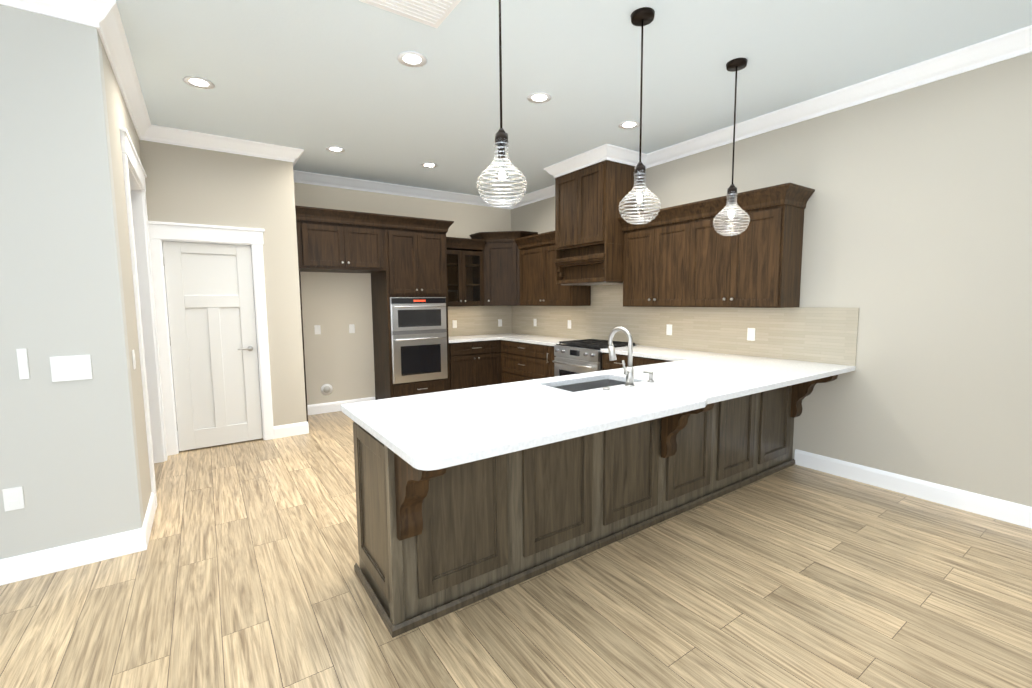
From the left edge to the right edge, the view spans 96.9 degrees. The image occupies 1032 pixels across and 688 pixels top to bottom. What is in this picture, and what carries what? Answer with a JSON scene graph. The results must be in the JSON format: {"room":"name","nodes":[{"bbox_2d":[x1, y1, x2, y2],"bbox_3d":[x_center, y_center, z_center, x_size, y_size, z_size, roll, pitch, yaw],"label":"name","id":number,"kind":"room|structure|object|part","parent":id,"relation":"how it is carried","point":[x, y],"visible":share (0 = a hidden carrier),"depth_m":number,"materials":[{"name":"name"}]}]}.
{"room":"kitchen","nodes":[
{"label":"kitchen","id":0,"kind":"room"},
{"bbox_2d":[0,5,143,559],"bbox_3d":[-3.661,-0.194,1.672,3.396,3.043,0.120,-4,7,-34],"label":"wall","id":1,"kind":"structure","parent":0,"point":[69,461],"depth_m":2.43,"materials":[{"name":"grey paint"}]},
{"bbox_2d":[2,486,24,511],"bbox_3d":[-2.627,0.810,2.393,0.072,0.118,0.008,-4,7,-34],"label":"electrical outlet","id":2,"kind":"object","parent":1,"relation":"attached to","point":[13,498],"visible":1,"depth_m":2.39,"materials":[{"name":"white plastic"}]},
{"bbox_2d":[16,348,29,379],"bbox_3d":[-2.559,0.104,2.375,0.036,0.160,0.009,-4,7,-34],"label":"light switch","id":3,"kind":"object","parent":1,"relation":"attached to","point":[22,360],"visible":1,"depth_m":2.37,"materials":[{"name":"white plastic"}]},
{"bbox_2d":[50,355,92,381],"bbox_3d":[-2.410,0.131,2.480,0.160,0.135,0.009,-4,7,-34],"label":"light switch","id":4,"kind":"object","parent":1,"relation":"attached to","point":[71,368],"visible":1,"depth_m":2.48,"materials":[{"name":"white plastic"}]},
{"bbox_2d":[0,525,150,585],"bbox_3d":[-3.604,1.258,1.760,3.412,0.133,0.018,-4,7,-34],"label":"baseboard","id":5,"kind":"structure","parent":1,"relation":"attached to","point":[40,563],"depth_m":2.53,"materials":[{"name":"white wood"}]},
{"bbox_2d":[101,41,151,517],"bbox_3d":[-2.883,-0.369,3.427,0.120,3.043,1.914,-4,7,-34],"label":"wall","id":6,"kind":"structure","parent":0,"point":[112,101],"depth_m":2.89,"materials":[{"name":"beige paint"}]},
{"bbox_2d":[132,350,135,369],"bbox_3d":[-2.373,0.096,2.844,0.009,0.118,0.072,-4,7,-34],"label":"light switch","id":7,"kind":"object","parent":6,"relation":"attached to","point":[134,360],"visible":1,"depth_m":2.83,"materials":[{"name":"white plastic"}]},
{"bbox_2d":[119,127,170,508],"bbox_3d":[-2.981,-0.165,3.624,0.156,2.600,1.342,-4,7,-34],"label":"door frame","id":8,"kind":"structure","parent":6,"relation":"attached to","point":[146,237],"depth_m":4.05,"materials":[{"name":"white wood"}]},
{"bbox_2d":[143,492,155,532],"bbox_3d":[-2.387,1.131,2.979,0.018,0.133,0.626,-4,7,-34],"label":"baseboard","id":9,"kind":"structure","parent":6,"relation":"attached to","point":[150,513],"depth_m":3.00,"materials":[{"name":"white wood"}]},
{"bbox_2d":[140,140,306,425],"bbox_3d":[-2.939,-0.482,4.615,1.375,3.043,0.120,-4,7,-34],"label":"wall","id":10,"kind":"structure","parent":0,"point":[272,199],"depth_m":4.68,"materials":[{"name":"beige paint"}]},
{"bbox_2d":[162,241,262,450],"bbox_3d":[-3.003,0.023,4.570,0.728,2.022,0.085,-4,7,-34],"label":"pantry door","id":11,"kind":"structure","parent":10,"relation":"in","point":[211,311],"depth_m":4.57,"materials":[{"name":"white wood"}]},
{"bbox_2d":[155,221,273,454],"bbox_3d":[-3.012,-0.058,4.581,0.973,2.205,0.153,-4,7,-34],"label":"door frame","id":12,"kind":"structure","parent":10,"relation":"attached to","point":[164,231],"depth_m":4.52,"materials":[{"name":"white wood"}]},
{"bbox_2d":[274,422,308,438],"bbox_3d":[-2.450,0.938,4.997,0.344,0.133,0.018,-4,7,-34],"label":"baseboard","id":13,"kind":"structure","parent":10,"relation":"attached to","point":[281,431],"depth_m":4.99,"materials":[{"name":"white wood"}]},
{"bbox_2d":[294,182,510,404],"bbox_3d":[-1.433,-0.697,6.720,3.499,3.043,0.150,-4,7,-34],"label":"wall","id":14,"kind":"structure","parent":0,"point":[339,358],"depth_m":6.11,"materials":[{"name":"beige paint"}]},
{"bbox_2d":[314,325,320,334],"bbox_3d":[-2.557,-0.182,5.897,0.072,0.118,0.008,-4,7,-34],"label":"outlet","id":15,"kind":"object","parent":14,"relation":"attached to","point":[317,329],"visible":1,"depth_m":5.89,"materials":[{"name":"white plastic"}]},
{"bbox_2d":[321,384,332,394],"bbox_3d":[-2.486,0.597,6.014,0.150,0.150,0.012,-4,7,-34],"label":"outlet","id":16,"kind":"object","parent":14,"relation":"attached to","point":[326,389],"visible":1,"depth_m":6.01,"materials":[{"name":"white plastic"}]},
{"bbox_2d":[307,397,374,414],"bbox_3d":[-2.368,0.831,6.114,0.981,0.133,0.016,-4,7,-34],"label":"baseboard","id":17,"kind":"structure","parent":14,"relation":"attached to","point":[313,409],"depth_m":6.04,"materials":[{"name":"white wood"}]},
{"bbox_2d":[298,220,385,272],"bbox_3d":[-2.195,-1.186,5.642,0.983,0.565,0.686,-4,7,-34],"label":"upper cabinet","id":18,"kind":"object","parent":14,"relation":"attached to","point":[335,247],"visible":0.98,"depth_m":5.38,"materials":[{"name":"brown wood"}]},
{"bbox_2d":[349,324,354,332],"bbox_3d":[-2.201,-0.205,6.138,0.072,0.118,0.009,-4,7,-34],"label":"outlet","id":19,"kind":"object","parent":14,"relation":"attached to","point":[351,328],"visible":1,"depth_m":6.14,"materials":[{"name":"white plastic"}]},
{"bbox_2d":[446,237,485,305],"bbox_3d":[-0.857,-1.040,6.721,0.741,0.966,0.420,-4,7,-34],"label":"upper cabinet","id":20,"kind":"object","parent":14,"relation":"attached to","point":[465,281],"visible":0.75,"depth_m":6.73,"materials":[{"name":"brown wood"}]},
{"bbox_3d":[-0.762,-1.437,6.539,0.741,0.142,0.072,-4,7,-34],"label":"crown","id":21,"kind":"part","parent":20,"relation":"part of","materials":[{"name":"brown wood"}]},
{"bbox_2d":[448,306,511,335],"bbox_3d":[-0.685,-0.369,7.163,1.440,0.459,0.010,-4,7,-34],"label":"backsplash","id":22,"kind":"structure","parent":14,"relation":"attached to","point":[471,320],"depth_m":7.23,"materials":[{"name":"tile"}]},
{"bbox_2d":[452,320,456,327],"bbox_3d":[-0.935,-0.303,6.985,0.072,0.118,0.008,-4,7,-34],"label":"electrical outlet","id":23,"kind":"object","parent":22,"relation":"attached to","point":[454,322],"visible":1,"depth_m":6.98,"materials":[{"name":"white plastic"}]},
{"bbox_2d":[498,319,501,326],"bbox_3d":[-0.258,-0.343,7.447,0.072,0.118,0.008,-4,7,-34],"label":"electrical outlet","id":24,"kind":"object","parent":22,"relation":"attached to","point":[499,322],"visible":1,"depth_m":7.44,"materials":[{"name":"white plastic"}]},
{"bbox_2d":[470,231,537,305],"bbox_3d":[-0.180,-1.124,6.954,0.790,1.078,0.790,-4,7,-34],"label":"upper cabinet","id":25,"kind":"object","parent":14,"relation":"attached to","point":[501,266],"visible":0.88,"depth_m":6.77,"materials":[{"name":"brown wood"}]},
{"bbox_3d":[-0.190,-1.587,6.877,0.743,0.142,0.743,-4,7,-34],"label":"crown","id":26,"kind":"part","parent":25,"relation":"part of","materials":[{"name":"brown wood"}]},
{"bbox_2d":[0,411,1031,687],"bbox_3d":[-0.799,1.341,1.865,8.150,0.100,9.150,-4,7,-34],"label":"floor","id":27,"kind":"structure","parent":0,"point":[240,573],"depth_m":2.21,"materials":[{"name":"brown wood"}]},
{"bbox_2d":[296,220,307,421],"bbox_3d":[-2.623,-0.222,5.452,0.050,2.360,0.658,-4,7,-34],"label":"panel","id":28,"kind":"object","parent":27,"relation":"on","point":[302,319],"visible":0.15,"depth_m":5.18,"materials":[{"name":"brown wood"}]},
{"bbox_2d":[371,221,449,399],"bbox_3d":[-1.438,-0.328,6.245,0.835,2.400,0.676,-4,7,-34],"label":"tall cabinet","id":29,"kind":"object","parent":27,"relation":"on","point":[409,293],"depth_m":5.96,"materials":[{"name":"brown wood"}]},
{"bbox_3d":[-1.831,-1.526,5.834,1.945,0.142,0.731,-4,7,-34],"label":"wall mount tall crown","id":30,"kind":"part","parent":29,"relation":"part of","materials":[{"name":"brown wood"}]},
{"bbox_2d":[353,421,520,637],"bbox_3d":[-0.438,0.797,2.394,0.652,0.876,0.600,-4,7,-34],"label":"base cabinet","id":31,"kind":"object","parent":27,"relation":"on","point":[435,544],"depth_m":2.15,"materials":[{"name":"brown wood"}]},
{"bbox_2d":[341,353,854,470],"bbox_3d":[0.885,0.266,3.004,3.655,0.038,1.080,-4,7,-34],"label":"countertop","id":32,"kind":"structure","parent":31,"relation":"on","point":[436,430],"depth_m":2.36,"materials":[{"name":"white stone"}]},
{"bbox_2d":[554,379,625,391],"bbox_3d":[0.506,0.393,3.022,0.664,0.209,0.364,-4,7,-34],"label":"sink","id":33,"kind":"object","parent":32,"relation":"in","point":[608,382],"depth_m":3.23,"materials":[{"name":"silver metal"}]},
{"bbox_2d":[608,327,634,386],"bbox_3d":[0.647,0.074,2.902,0.112,0.369,0.214,-4,7,-34],"label":"faucet","id":34,"kind":"object","parent":32,"relation":"on","point":[629,372],"visible":1,"depth_m":2.85,"materials":[{"name":"silver metal"}]},
{"bbox_2d":[643,371,653,381],"bbox_3d":[0.872,0.213,3.013,0.042,0.068,0.081,-4,7,-34],"label":"soap dispenser","id":35,"kind":"object","parent":32,"relation":"on","point":[650,376],"visible":1,"depth_m":2.99,"materials":[{"name":"silver metal"}]},
{"bbox_2d":[449,340,501,389],"bbox_3d":[-0.746,0.376,6.818,0.862,0.876,0.618,-4,7,-34],"label":"base cabinet","id":36,"kind":"object","parent":27,"relation":"on","point":[475,364],"depth_m":6.54,"materials":[{"name":"brown wood"}]},
{"bbox_2d":[449,334,496,342],"bbox_3d":[-0.763,-0.078,6.755,0.816,0.038,0.636,-4,7,-34],"label":"countertop","id":37,"kind":"structure","parent":36,"relation":"on","point":[485,337],"depth_m":6.59,"materials":[{"name":"white stone"}]},
{"bbox_2d":[501,340,544,382],"bbox_3d":[0.358,0.397,6.500,0.618,0.876,1.189,-4,7,-34],"label":"base cabinet","id":38,"kind":"object","parent":27,"relation":"on","point":[521,361],"depth_m":6.35,"materials":[{"name":"brown wood"}]},
{"bbox_2d":[489,333,579,345],"bbox_3d":[0.208,-0.075,6.637,0.655,0.038,1.925,-4,7,-34],"label":"countertop","id":39,"kind":"structure","parent":38,"relation":"on","point":[525,338],"depth_m":6.45,"materials":[{"name":"white stone"}]},
{"bbox_2d":[545,345,555,377],"bbox_3d":[0.715,0.444,5.981,0.618,0.876,0.198,-4,7,-34],"label":"base cabinet","id":40,"kind":"object","parent":27,"relation":"on","point":[549,350],"depth_m":5.83,"materials":[{"name":"brown wood"}]},
{"bbox_2d":[521,433,596,581],"bbox_3d":[0.051,0.761,2.726,0.532,0.876,0.600,-4,7,-34],"label":"base cabinet","id":41,"kind":"object","parent":27,"relation":"on","point":[559,479],"depth_m":2.51,"materials":[{"name":"brown wood"}]},
{"bbox_2d":[552,339,637,376],"bbox_3d":[0.936,0.449,5.547,0.716,0.945,0.762,-4,7,-34],"label":"range","id":42,"kind":"object","parent":27,"relation":"on","point":[577,356],"visible":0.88,"depth_m":5.36,"materials":[{"name":"silver metal"}]},
{"bbox_2d":[602,352,671,370],"bbox_3d":[1.516,0.551,4.784,0.652,0.877,1.159,-4,7,-34],"label":"base cabinet","id":43,"kind":"object","parent":27,"relation":"on","point":[607,364],"visible":0.15,"depth_m":4.80,"materials":[{"name":"brown wood"}]},
{"bbox_2d":[601,345,714,359],"bbox_3d":[1.501,0.094,4.753,0.655,0.038,1.126,-4,7,-34],"label":"countertop","id":44,"kind":"structure","parent":43,"relation":"on","point":[652,352],"depth_m":4.65,"materials":[{"name":"white stone"}]},
{"bbox_2d":[597,379,720,521],"bbox_3d":[1.041,0.688,3.399,0.571,0.876,0.600,-4,7,-34],"label":"base cabinet","id":45,"kind":"object","parent":27,"relation":"on","point":[683,477],"depth_m":3.13,"materials":[{"name":"brown wood"}]},
{"bbox_2d":[717,392,760,497],"bbox_3d":[1.518,0.653,3.723,0.583,0.876,0.600,-4,7,-34],"label":"base cabinet","id":46,"kind":"object","parent":27,"relation":"on","point":[739,445],"depth_m":3.51,"materials":[{"name":"brown wood"}]},
{"bbox_2d":[757,383,800,480],"bbox_3d":[2.020,0.616,4.065,0.634,0.876,0.600,-4,7,-34],"label":"base cabinet","id":47,"kind":"object","parent":27,"relation":"on","point":[779,406],"depth_m":3.85,"materials":[{"name":"brown wood"}]},
{"bbox_2d":[116,0,1031,199],"bbox_3d":[-0.826,-1.787,1.565,8.150,0.100,9.150,-4,7,-34],"label":"ceiling","id":48,"kind":"structure","parent":0,"point":[313,79],"depth_m":3.15,"materials":[{"name":"white paint"}]},
{"bbox_2d":[183,76,214,88],"bbox_3d":[-2.290,-1.888,3.306,0.192,0.006,0.192,-4,7,-34],"label":"recessed light","id":49,"kind":"object","parent":48,"relation":"in","point":[198,82],"visible":1,"depth_m":3.31,"materials":[{"name":"white"}]},
{"bbox_2d":[326,146,344,152],"bbox_3d":[-1.883,-2.032,4.777,0.192,0.006,0.192,-4,7,-34],"label":"recessed light","id":50,"kind":"object","parent":48,"relation":"in","point":[335,149],"visible":0.98,"depth_m":4.78,"materials":[{"name":"white"}]},
{"bbox_2d":[359,0,460,27],"bbox_3d":[-0.496,-1.807,2.325,0.450,0.010,0.530,-4,7,-34],"label":"ceiling vent","id":51,"kind":"object","parent":48,"relation":"in","point":[434,13],"visible":1,"depth_m":2.48,"materials":[{"name":"white metal"}]},
{"bbox_2d":[397,51,426,66],"bbox_3d":[-0.683,-1.873,3.011,0.192,0.006,0.192,-4,7,-34],"label":"recessed light","id":52,"kind":"object","parent":48,"relation":"in","point":[411,59],"visible":1,"depth_m":3.01,"materials":[{"name":"white"}]},
{"bbox_2d":[421,163,437,167],"bbox_3d":[-1.016,-2.096,5.366,0.192,0.006,0.192,-4,7,-34],"label":"recessed light","id":53,"kind":"object","parent":48,"relation":"in","point":[430,165],"visible":0.98,"depth_m":5.37,"materials":[{"name":"white"}]},
{"bbox_2d":[476,0,526,206],"bbox_3d":[-0.070,-1.215,2.086,0.237,1.150,0.237,-4,7,-34],"label":"pendant light","id":54,"kind":"object","parent":48,"relation":"hanging from","point":[501,138],"visible":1,"depth_m":2.09,"materials":[{"name":"clear glass"}]},
{"bbox_3d":[-0.066,-0.789,2.127,0.237,0.295,0.237,-4,7,-34],"label":"glass","id":55,"kind":"part","parent":54,"relation":"part of","materials":[{"name":"clear glass"}]},
{"bbox_3d":[-0.066,-0.809,2.125,0.056,0.105,0.056,-4,7,-34],"label":"bulb","id":56,"kind":"part","parent":54,"relation":"part of","materials":[{"name":"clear glass"}]},
{"bbox_2d":[0,0,1031,208],"bbox_3d":[-0.845,-1.667,1.472,8.000,0.122,9.000,-4,7,-34],"label":"crown molding","id":57,"kind":"structure","parent":48,"relation":"attached to","point":[103,17],"depth_m":3.75,"materials":[{"name":"white wood"}]},
{"bbox_2d":[527,92,551,102],"bbox_3d":[0.183,-1.937,3.601,0.192,0.006,0.192,-4,7,-34],"label":"recessed light","id":58,"kind":"object","parent":48,"relation":"in","point":[539,97],"visible":1,"depth_m":3.60,"materials":[{"name":"white"}]},
{"bbox_2d":[618,121,639,128],"bbox_3d":[1.034,-2.000,4.179,0.192,0.006,0.192,-4,7,-34],"label":"recessed light","id":59,"kind":"object","parent":48,"relation":"in","point":[629,125],"visible":0.98,"depth_m":4.18,"materials":[{"name":"white"}]},
{"bbox_2d":[619,7,660,223],"bbox_3d":[0.715,-1.273,2.619,0.237,1.150,0.237,-4,7,-34],"label":"pendant light","id":60,"kind":"object","parent":48,"relation":"hanging from","point":[643,16],"visible":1,"depth_m":2.61,"materials":[{"name":"clear glass"}]},
{"bbox_3d":[0.718,-0.847,2.660,0.237,0.295,0.237,-4,7,-34],"label":"glass","id":61,"kind":"part","parent":60,"relation":"part of","materials":[{"name":"clear glass"}]},
{"bbox_3d":[0.718,-0.867,2.658,0.056,0.105,0.056,-4,7,-34],"label":"bulb","id":62,"kind":"part","parent":60,"relation":"part of","materials":[{"name":"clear glass"}]},
{"bbox_2d":[713,58,749,235],"bbox_3d":[1.499,-1.331,3.152,0.237,1.150,0.237,-4,7,-34],"label":"pendant light","id":63,"kind":"object","parent":48,"relation":"hanging from","point":[736,64],"visible":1,"depth_m":3.15,"materials":[{"name":"clear glass"}]},
{"bbox_3d":[1.502,-0.905,3.193,0.237,0.295,0.237,-4,7,-34],"label":"glass","id":64,"kind":"part","parent":63,"relation":"part of","materials":[{"name":"clear glass"}]},
{"bbox_3d":[1.502,-0.925,3.191,0.056,0.105,0.056,-4,7,-34],"label":"bulb","id":65,"kind":"part","parent":63,"relation":"part of","materials":[{"name":"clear glass"}]},
{"bbox_2d":[511,52,1031,506],"bbox_3d":[2.531,-0.461,3.898,0.150,3.043,9.000,-4,7,-34],"label":"wall","id":66,"kind":"structure","parent":0,"point":[917,241],"depth_m":3.26,"materials":[{"name":"beige paint"}]},
{"bbox_2d":[515,231,590,305],"bbox_3d":[0.480,-1.013,6.324,0.420,0.966,1.149,-4,7,-34],"label":"upper cabinet","id":67,"kind":"object","parent":66,"relation":"attached to","point":[539,286],"visible":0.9,"depth_m":6.24,"materials":[{"name":"brown wood"}]},
{"bbox_3d":[0.333,-1.413,6.187,0.072,0.142,1.149,-4,7,-34],"label":"crown","id":68,"kind":"part","parent":67,"relation":"part of","materials":[{"name":"brown wood"}]},
{"bbox_2d":[554,160,643,285],"bbox_3d":[0.956,-1.410,5.394,0.630,1.403,0.854,-4,7,-34],"label":"range hood","id":69,"kind":"object","parent":66,"relation":"attached to","point":[589,240],"visible":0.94,"depth_m":5.09,"materials":[{"name":"brown wood"}]},
{"bbox_2d":[512,284,858,365],"bbox_3d":[1.299,-0.396,5.571,0.011,0.784,4.864,-4,7,-34],"label":"backsplash","id":70,"kind":"structure","parent":66,"relation":"attached to","point":[829,335],"depth_m":4.61,"materials":[{"name":"tile"}]},
{"bbox_2d":[666,324,671,334],"bbox_3d":[1.681,-0.155,5.019,0.008,0.118,0.072,-4,7,-34],"label":"electrical outlet","id":71,"kind":"object","parent":70,"relation":"attached to","point":[669,329],"visible":1,"depth_m":5.02,"materials":[{"name":"white plastic"}]},
{"bbox_2d":[747,328,754,340],"bbox_3d":[2.194,-0.090,4.271,0.008,0.118,0.072,-4,7,-34],"label":"electrical outlet","id":72,"kind":"object","parent":70,"relation":"attached to","point":[750,334],"visible":1,"depth_m":4.27,"materials":[{"name":"white plastic"}]},
{"bbox_2d":[618,183,814,307],"bbox_3d":[1.788,-0.842,4.418,0.420,0.966,1.771,-4,7,-34],"label":"upper cabinet","id":73,"kind":"object","parent":66,"relation":"attached to","point":[685,255],"visible":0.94,"depth_m":4.12,"materials":[{"name":"brown wood"}]},
{"bbox_3d":[1.785,-1.252,4.379,0.420,0.142,1.771,-4,7,-34],"label":"crown","id":74,"kind":"part","parent":73,"relation":"part of","materials":[{"name":"brown wood"}]},
{"bbox_2d":[794,449,1031,528],"bbox_3d":[3.733,1.157,2.157,0.016,0.133,4.542,-4,7,-34],"label":"baseboard","id":75,"kind":"structure","parent":66,"relation":"attached to","point":[1018,514],"depth_m":3.30,"materials":[{"name":"white wood"}]}
]}

